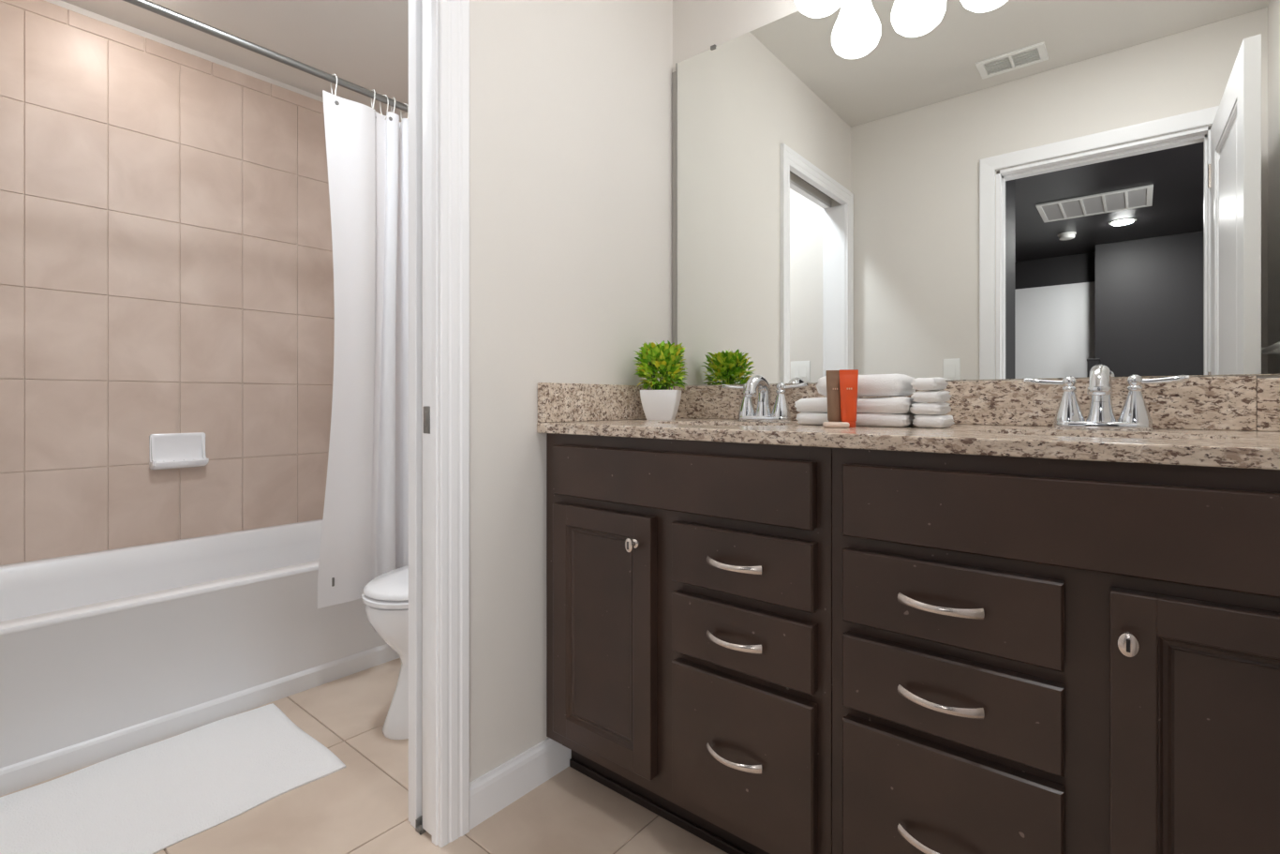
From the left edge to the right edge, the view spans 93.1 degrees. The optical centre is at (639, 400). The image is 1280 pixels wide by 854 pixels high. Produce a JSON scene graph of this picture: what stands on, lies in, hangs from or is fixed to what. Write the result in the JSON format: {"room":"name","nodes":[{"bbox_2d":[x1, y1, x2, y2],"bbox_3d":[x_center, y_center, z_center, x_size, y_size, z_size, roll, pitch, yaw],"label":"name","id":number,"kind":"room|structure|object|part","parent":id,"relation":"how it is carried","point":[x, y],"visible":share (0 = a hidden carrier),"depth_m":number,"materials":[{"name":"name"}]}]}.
{"room":"bathroom","nodes":[
{"label":"bathroom","id":0,"kind":"room"},
{"bbox_2d":[44,0,323,102],"bbox_3d":[-1.870,-0.242,2.582,0.090,2.440,1.630,0,0,40],"label":"wall","id":1,"kind":"structure","parent":0,"point":[59,3],"depth_m":2.48,"materials":[{"name":"paint"}]},
{"bbox_2d":[0,0,407,565],"bbox_3d":[-1.487,-0.427,2.266,0.923,2.010,1.630,0,0,40],"label":"tile surround","id":2,"kind":"object","parent":1,"relation":"attached to","point":[167,264],"visible":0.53,"depth_m":2.39,"materials":[{"name":"beige tile"}]},
{"bbox_2d":[148,431,208,469],"bbox_3d":[-1.860,0.202,2.450,0.058,0.142,0.184,0,0,40],"label":"soap dish","id":3,"kind":"object","parent":2,"relation":"attached to","point":[167,450],"visible":1,"depth_m":2.45,"materials":[{"name":"white ceramic"}]},
{"bbox_2d":[60,0,408,116],"bbox_3d":[-0.522,-1.492,1.460,3.598,0.060,1.845,0,0,40],"label":"ceiling","id":4,"kind":"structure","parent":0,"point":[364,43],"depth_m":2.42,"materials":[{"name":"white paint"}]},
{"bbox_2d":[0,657,728,853],"bbox_3d":[-1.639,1.008,-0.634,4.538,0.060,6.500,0,0,40],"label":"floor","id":5,"kind":"structure","parent":0,"point":[362,807],"depth_m":1.43,"materials":[{"name":"beige tile"}]},
{"bbox_2d":[0,702,345,853],"bbox_3d":[-1.224,0.972,1.501,0.534,0.012,0.754,0,0,40],"label":"bath mat","id":6,"kind":"object","parent":5,"relation":"on","point":[153,797],"visible":1,"depth_m":1.51,"materials":[{"name":"white fabric"}]},
{"bbox_2d":[0,519,399,795],"bbox_3d":[-1.496,0.772,2.270,0.846,0.413,1.615,0,0,40],"label":"bathtub","id":7,"kind":"object","parent":5,"relation":"on","point":[105,654],"visible":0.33,"depth_m":1.85,"materials":[{"name":"white ceramic"}]},
{"bbox_2d":[361,565,408,739],"bbox_3d":[-0.527,0.594,2.022,0.452,0.768,0.778,0,0,40],"label":"toilet","id":8,"kind":"object","parent":5,"relation":"on","point":[385,597],"visible":0.16,"depth_m":1.75,"materials":[{"name":"white ceramic"}]},
{"bbox_3d":[-0.591,0.575,1.944,0.368,0.020,0.577,0,0,40],"label":"seat","id":9,"kind":"part","parent":8,"relation":"part of","materials":[{"name":"white ceramic"}]},
{"bbox_3d":[-0.591,0.549,1.944,0.362,0.026,0.568,0,0,40],"label":"lid","id":10,"kind":"part","parent":8,"relation":"part of","materials":[{"name":"white ceramic"}]},
{"bbox_2d":[546,432,832,853],"bbox_3d":[0.208,0.531,1.523,0.762,0.896,0.614,0,0,40],"label":"vanity cabinet","id":11,"kind":"object","parent":5,"relation":"on","point":[689,583],"visible":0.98,"depth_m":1.25,"materials":[{"name":"brown wood"}]},
{"bbox_3d":[-0.090,0.543,1.432,0.314,0.574,0.026,0,0,40],"label":"door","id":12,"kind":"part","parent":11,"relation":"part of","materials":[{"name":"brown wood"}]},
{"bbox_3d":[-0.019,0.317,1.340,0.023,0.033,0.026,0,0,40],"label":"knob","id":13,"kind":"part","parent":11,"relation":"part of","materials":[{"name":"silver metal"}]},
{"bbox_3d":[0.177,0.694,1.173,0.125,0.017,0.035,0,0,40],"label":"pull handle","id":14,"kind":"part","parent":11,"relation":"part of","materials":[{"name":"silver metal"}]},
{"bbox_3d":[0.177,0.468,1.173,0.125,0.017,0.035,0,0,40],"label":"pull handle","id":15,"kind":"part","parent":11,"relation":"part of","materials":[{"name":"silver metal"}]},
{"bbox_3d":[0.177,0.319,1.173,0.125,0.017,0.035,0,0,40],"label":"pull handle","id":16,"kind":"part","parent":11,"relation":"part of","materials":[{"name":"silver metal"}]},
{"bbox_3d":[0.196,0.692,1.196,0.315,0.281,0.026,0,0,40],"label":"drawer","id":17,"kind":"part","parent":11,"relation":"part of","materials":[{"name":"brown wood"}]},
{"bbox_3d":[0.196,0.468,1.196,0.315,0.125,0.026,0,0,40],"label":"drawer","id":18,"kind":"part","parent":11,"relation":"part of","materials":[{"name":"brown wood"}]},
{"bbox_3d":[0.196,0.320,1.196,0.315,0.125,0.026,0,0,40],"label":"drawer","id":19,"kind":"part","parent":11,"relation":"part of","materials":[{"name":"brown wood"}]},
{"bbox_2d":[832,446,1279,853],"bbox_3d":[0.806,0.531,1.030,0.788,0.896,0.614,0,0,40],"label":"vanity cabinet","id":20,"kind":"object","parent":5,"relation":"on","point":[1031,655],"visible":0.96,"depth_m":0.87,"materials":[{"name":"brown wood"}]},
{"bbox_2d":[536,417,1279,470],"bbox_3d":[0.523,0.069,1.284,1.557,0.026,0.587,0,0,40],"label":"countertop","id":21,"kind":"structure","parent":20,"relation":"on","point":[1243,449],"depth_m":1.00,"materials":[{"name":"stone"}]},
{"bbox_2d":[537,382,674,422],"bbox_3d":[-0.069,0.005,1.773,0.020,0.103,0.585,0,0,40],"label":"side splash","id":22,"kind":"object","parent":21,"relation":"on","point":[557,402],"visible":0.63,"depth_m":1.67,"materials":[{"name":"stone"}]},
{"bbox_2d":[633,340,688,419],"bbox_3d":[0.061,-0.061,1.787,0.163,0.234,0.162,0,0,12],"label":"potted plant","id":23,"kind":"object","parent":21,"relation":"on","point":[659,403],"visible":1,"depth_m":1.74,"materials":[{"name":"green plant"}]},
{"bbox_3d":[0.062,0.013,1.786,0.109,0.088,0.109,0,0,11],"label":"pot","id":24,"kind":"part","parent":23,"relation":"part of","materials":[{"name":"white ceramic"}]},
{"bbox_2d":[721,374,807,421],"bbox_3d":[0.322,-0.008,1.657,0.261,0.128,0.124,0,0,40],"label":"faucet","id":25,"kind":"object","parent":21,"relation":"on","point":[781,411],"visible":1,"depth_m":1.65,"materials":[{"name":"silver metal"}]},
{"bbox_3d":[0.270,-0.040,1.742,0.073,0.017,0.014,0,0,33],"label":"lever","id":26,"kind":"part","parent":25,"relation":"part of","materials":[{"name":"silver metal"}]},
{"bbox_3d":[0.304,-0.003,1.716,0.053,0.096,0.053,0,0,40],"label":"handle","id":27,"kind":"part","parent":25,"relation":"part of","materials":[{"name":"silver metal"}]},
{"bbox_3d":[0.323,-0.013,1.658,0.050,0.116,0.117,0,0,40],"label":"spout","id":28,"kind":"part","parent":25,"relation":"part of","materials":[{"name":"silver metal"}]},
{"bbox_3d":[0.344,0.049,1.683,0.157,0.016,0.057,0,0,40],"label":"plate","id":29,"kind":"part","parent":25,"relation":"part of","materials":[{"name":"silver metal"}]},
{"bbox_3d":[0.384,-0.003,1.650,0.053,0.096,0.053,0,0,40],"label":"handle","id":30,"kind":"part","parent":25,"relation":"part of","materials":[{"name":"silver metal"}]},
{"bbox_3d":[0.415,-0.040,1.622,0.014,0.017,0.073,0,0,-44],"label":"lever","id":31,"kind":"part","parent":25,"relation":"part of","materials":[{"name":"silver metal"}]},
{"bbox_2d":[825,370,841,421],"bbox_3d":[0.423,-0.005,1.315,0.030,0.122,0.030,0,0,-26],"label":"toiletry tube","id":32,"kind":"object","parent":21,"relation":"on","point":[833,394],"visible":0.71,"depth_m":1.31,"materials":[{"name":"brown plastic"}]},
{"bbox_2d":[822,421,849,427],"bbox_3d":[0.412,0.051,1.274,0.052,0.011,0.028,0,0,14],"label":"soap bar","id":33,"kind":"object","parent":21,"relation":"on","point":[826,424],"visible":1,"depth_m":1.26,"materials":[{"name":"beige"}]},
{"bbox_2d":[839,369,858,427],"bbox_3d":[0.445,-0.005,1.292,0.030,0.122,0.030,0,0,-37],"label":"toiletry tube","id":34,"kind":"object","parent":21,"relation":"on","point":[848,378],"visible":0.93,"depth_m":1.28,"materials":[{"name":"orange plastic"}]},
{"bbox_2d":[795,412,917,427],"bbox_3d":[0.508,0.041,1.397,0.254,0.030,0.172,0,0,40],"label":"folded towel","id":35,"kind":"object","parent":21,"relation":"on","point":[894,420],"visible":0.62,"depth_m":1.30,"materials":[{"name":"white fabric"}]},
{"bbox_2d":[794,396,927,413],"bbox_3d":[0.507,0.009,1.397,0.259,0.036,0.170,0,0,40],"label":"folded towel","id":36,"kind":"object","parent":35,"relation":"on","point":[900,404],"visible":0.73,"depth_m":1.31,"materials":[{"name":"white fabric"}]},
{"bbox_2d":[815,373,915,396],"bbox_3d":[0.515,-0.035,1.384,0.198,0.050,0.144,0,0,40],"label":"folded towel","id":37,"kind":"object","parent":36,"relation":"on","point":[875,384],"visible":0.67,"depth_m":1.31,"materials":[{"name":"white fabric"}]},
{"bbox_2d":[911,414,954,428],"bbox_3d":[0.617,0.042,1.274,0.069,0.028,0.095,0,0,40],"label":"washcloth","id":38,"kind":"object","parent":21,"relation":"on","point":[935,421],"visible":1,"depth_m":1.24,"materials":[{"name":"white fabric"}]},
{"bbox_2d":[909,401,951,414],"bbox_3d":[0.612,0.016,1.277,0.065,0.026,0.096,0,0,40],"label":"washcloth","id":39,"kind":"object","parent":38,"relation":"on","point":[934,408],"visible":1,"depth_m":1.24,"materials":[{"name":"white fabric"}]},
{"bbox_2d":[910,390,952,401],"bbox_3d":[0.613,-0.009,1.276,0.062,0.025,0.096,0,0,40],"label":"washcloth","id":40,"kind":"object","parent":39,"relation":"on","point":[920,395],"visible":0.98,"depth_m":1.25,"materials":[{"name":"white fabric"}]},
{"bbox_2d":[910,376,948,390],"bbox_3d":[0.610,-0.036,1.278,0.058,0.028,0.096,0,0,40],"label":"washcloth","id":41,"kind":"object","parent":40,"relation":"on","point":[938,383],"visible":1,"depth_m":1.25,"materials":[{"name":"white fabric"}]},
{"bbox_2d":[1024,363,1189,430],"bbox_3d":[0.898,-0.008,1.183,0.261,0.128,0.124,0,0,40],"label":"faucet","id":42,"kind":"object","parent":21,"relation":"on","point":[1135,414],"visible":1,"depth_m":1.18,"materials":[{"name":"silver metal"}]},
{"bbox_3d":[0.845,-0.040,1.267,0.073,0.017,0.014,0,0,33],"label":"lever","id":43,"kind":"part","parent":42,"relation":"part of","materials":[{"name":"silver metal"}]},
{"bbox_3d":[0.879,-0.003,1.242,0.053,0.096,0.053,0,0,40],"label":"handle","id":44,"kind":"part","parent":42,"relation":"part of","materials":[{"name":"silver metal"}]},
{"bbox_3d":[0.898,-0.013,1.183,0.050,0.116,0.117,0,0,40],"label":"spout","id":45,"kind":"part","parent":42,"relation":"part of","materials":[{"name":"silver metal"}]},
{"bbox_3d":[0.919,0.049,1.209,0.157,0.016,0.057,0,0,40],"label":"plate","id":46,"kind":"part","parent":42,"relation":"part of","materials":[{"name":"silver metal"}]},
{"bbox_3d":[0.960,-0.003,1.176,0.053,0.096,0.053,0,0,40],"label":"handle","id":47,"kind":"part","parent":42,"relation":"part of","materials":[{"name":"silver metal"}]},
{"bbox_3d":[0.991,-0.040,1.147,0.014,0.017,0.073,0,0,-44],"label":"lever","id":48,"kind":"part","parent":42,"relation":"part of","materials":[{"name":"silver metal"}]},
{"bbox_3d":[0.461,0.694,0.939,0.125,0.017,0.035,0,0,40],"label":"pull handle","id":49,"kind":"part","parent":20,"relation":"part of","materials":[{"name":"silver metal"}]},
{"bbox_3d":[0.461,0.468,0.939,0.125,0.017,0.035,0,0,40],"label":"pull handle","id":50,"kind":"part","parent":20,"relation":"part of","materials":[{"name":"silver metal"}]},
{"bbox_3d":[0.461,0.319,0.939,0.125,0.017,0.035,0,0,40],"label":"pull handle","id":51,"kind":"part","parent":20,"relation":"part of","materials":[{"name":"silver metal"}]},
{"bbox_3d":[0.480,0.692,0.962,0.317,0.281,0.026,0,0,40],"label":"drawer","id":52,"kind":"part","parent":20,"relation":"part of","materials":[{"name":"brown wood"}]},
{"bbox_3d":[0.480,0.468,0.962,0.317,0.125,0.026,0,0,40],"label":"drawer","id":53,"kind":"part","parent":20,"relation":"part of","materials":[{"name":"brown wood"}]},
{"bbox_3d":[0.480,0.320,0.962,0.317,0.125,0.026,0,0,40],"label":"drawer","id":54,"kind":"part","parent":20,"relation":"part of","materials":[{"name":"brown wood"}]},
{"bbox_3d":[0.641,0.317,0.796,0.023,0.033,0.026,0,0,40],"label":"knob","id":55,"kind":"part","parent":20,"relation":"part of","materials":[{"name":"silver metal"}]},
{"bbox_3d":[0.777,0.543,0.717,0.349,0.574,0.026,0,0,40],"label":"door","id":56,"kind":"part","parent":20,"relation":"part of","materials":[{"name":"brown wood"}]},
{"bbox_2d":[421,0,672,815],"bbox_3d":[-0.451,-0.242,1.412,0.108,2.440,1.630,0,0,40],"label":"wall partition","id":57,"kind":"structure","parent":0,"point":[571,100],"depth_m":1.55,"materials":[{"name":"paint"}]},
{"bbox_2d":[408,0,410,821],"bbox_3d":[-0.750,-0.057,1.147,0.015,2.070,0.802,0,0,40],"label":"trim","id":58,"kind":"structure","parent":57,"relation":"attached to","point":[409,0],"depth_m":1.41,"materials":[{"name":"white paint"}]},
{"bbox_2d":[415,0,431,834],"bbox_3d":[-0.473,-0.064,1.382,0.062,2.085,1.385,0,0,40],"label":"door","id":59,"kind":"structure","parent":57,"relation":"in","point":[424,823],"depth_m":1.36,"materials":[{"name":"white paint"}]},
{"bbox_3d":[-0.477,0.043,1.358,0.026,0.061,0.004,0,0,40],"label":"latch plate","id":60,"kind":"part","parent":59,"relation":"part of","materials":[{"name":"silver metal"}]},
{"bbox_3d":[-0.251,-0.048,1.634,0.040,2.028,0.714,0,0,40],"label":"panel","id":61,"kind":"part","parent":59,"relation":"part of","materials":[{"name":"white paint"}]},
{"bbox_2d":[410,0,437,845],"bbox_3d":[-0.703,-0.035,1.107,0.108,2.026,0.702,0,0,40],"label":"trim","id":62,"kind":"structure","parent":57,"relation":"attached to","point":[415,5],"depth_m":1.39,"materials":[{"name":"white paint"}]},
{"bbox_2d":[437,0,469,847],"bbox_3d":[-0.654,-0.062,1.067,0.018,2.081,0.820,0,0,40],"label":"trim","id":63,"kind":"structure","parent":57,"relation":"attached to","point":[453,15],"depth_m":1.34,"materials":[{"name":"white paint"}]},
{"bbox_2d":[469,737,571,829],"bbox_3d":[-0.292,0.929,1.509,0.014,0.098,0.322,0,0,40],"label":"baseboard","id":64,"kind":"structure","parent":57,"relation":"attached to","point":[505,783],"depth_m":1.48,"materials":[{"name":"white paint"}]},
{"bbox_2d":[399,0,1279,431],"bbox_3d":[0.033,-0.242,2.134,3.598,2.440,0.100,0,0,40],"label":"wall","id":65,"kind":"structure","parent":0,"point":[698,25],"depth_m":1.90,"materials":[{"name":"paint"}]},
{"bbox_2d":[122,0,408,112],"bbox_3d":[-1.158,-1.117,1.995,0.064,0.063,1.630,0,0,40],"label":"curtain rod","id":66,"kind":"object","parent":65,"relation":"attached to","point":[149,6],"visible":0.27,"depth_m":1.92,"materials":[{"name":"silver metal"}]},
{"bbox_2d":[330,74,337,95],"bbox_3d":[-1.064,-1.089,2.109,0.042,0.094,0.010,0,0,40],"label":"curtain ring","id":67,"kind":"object","parent":66,"relation":"hanging from","point":[333,74],"visible":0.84,"depth_m":2.10,"materials":[{"name":"white plastic"}]},
{"bbox_2d":[317,89,408,608],"bbox_3d":[-0.864,-0.183,2.261,0.143,1.749,0.660,0,0,40],"label":"shower curtain","id":68,"kind":"object","parent":66,"relation":"hanging from","point":[364,530],"visible":0.48,"depth_m":2.14,"materials":[{"name":"white fabric"}]},
{"bbox_2d":[371,89,375,109],"bbox_3d":[-0.974,-1.089,2.212,0.010,0.094,0.042,0,0,-36],"label":"curtain ring","id":69,"kind":"object","parent":66,"relation":"hanging from","point":[372,89],"visible":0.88,"depth_m":2.20,"materials":[{"name":"white plastic"}]},
{"bbox_2d":[379,94,388,119],"bbox_3d":[-0.950,-1.089,2.251,0.042,0.094,0.010,0,0,25],"label":"curtain ring","id":70,"kind":"object","parent":66,"relation":"hanging from","point":[382,95],"visible":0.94,"depth_m":2.25,"materials":[{"name":"white plastic"}]},
{"bbox_2d":[390,97,395,113],"bbox_3d":[-0.925,-1.089,2.271,0.010,0.094,0.042,0,0,-36],"label":"curtain ring","id":71,"kind":"object","parent":66,"relation":"hanging from","point":[392,97],"visible":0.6,"depth_m":2.26,"materials":[{"name":"white plastic"}]},
{"bbox_2d":[400,103,408,120],"bbox_3d":[-0.898,-1.089,2.314,0.042,0.094,0.010,0,0,25],"label":"curtain ring","id":72,"kind":"object","parent":66,"relation":"hanging from","point":[404,103],"visible":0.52,"depth_m":2.31,"materials":[{"name":"white plastic"}]},
{"bbox_2d":[794,0,844,17],"bbox_3d":[0.675,-1.159,1.409,0.640,0.336,0.202,0,0,40],"label":"vanity light","id":73,"kind":"object","parent":65,"relation":"attached to","point":[812,8],"visible":1,"depth_m":1.54,"materials":[{"name":"white glass"}]},
{"bbox_2d":[674,375,1256,431],"bbox_3d":[0.635,0.005,1.559,1.338,0.103,0.020,0,0,40],"label":"backsplash","id":74,"kind":"structure","parent":65,"relation":"attached to","point":[1221,402],"depth_m":1.33,"materials":[{"name":"stone"}]},
{"bbox_2d":[671,0,1279,386],"bbox_3d":[0.705,-0.578,1.504,1.553,1.060,0.016,0,0,40],"label":"wall mirror","id":75,"kind":"object","parent":65,"relation":"attached to","point":[948,189],"visible":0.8,"depth_m":1.41,"materials":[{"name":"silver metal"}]},
{"bbox_2d":[1256,377,1279,431],"bbox_3d":[1.228,0.007,1.070,0.198,0.098,0.020,0,0,40],"label":"backsplash","id":76,"kind":"structure","parent":65,"relation":"attached to","point":[1268,389],"depth_m":1.12,"materials":[{"name":"stone"}]}
]}

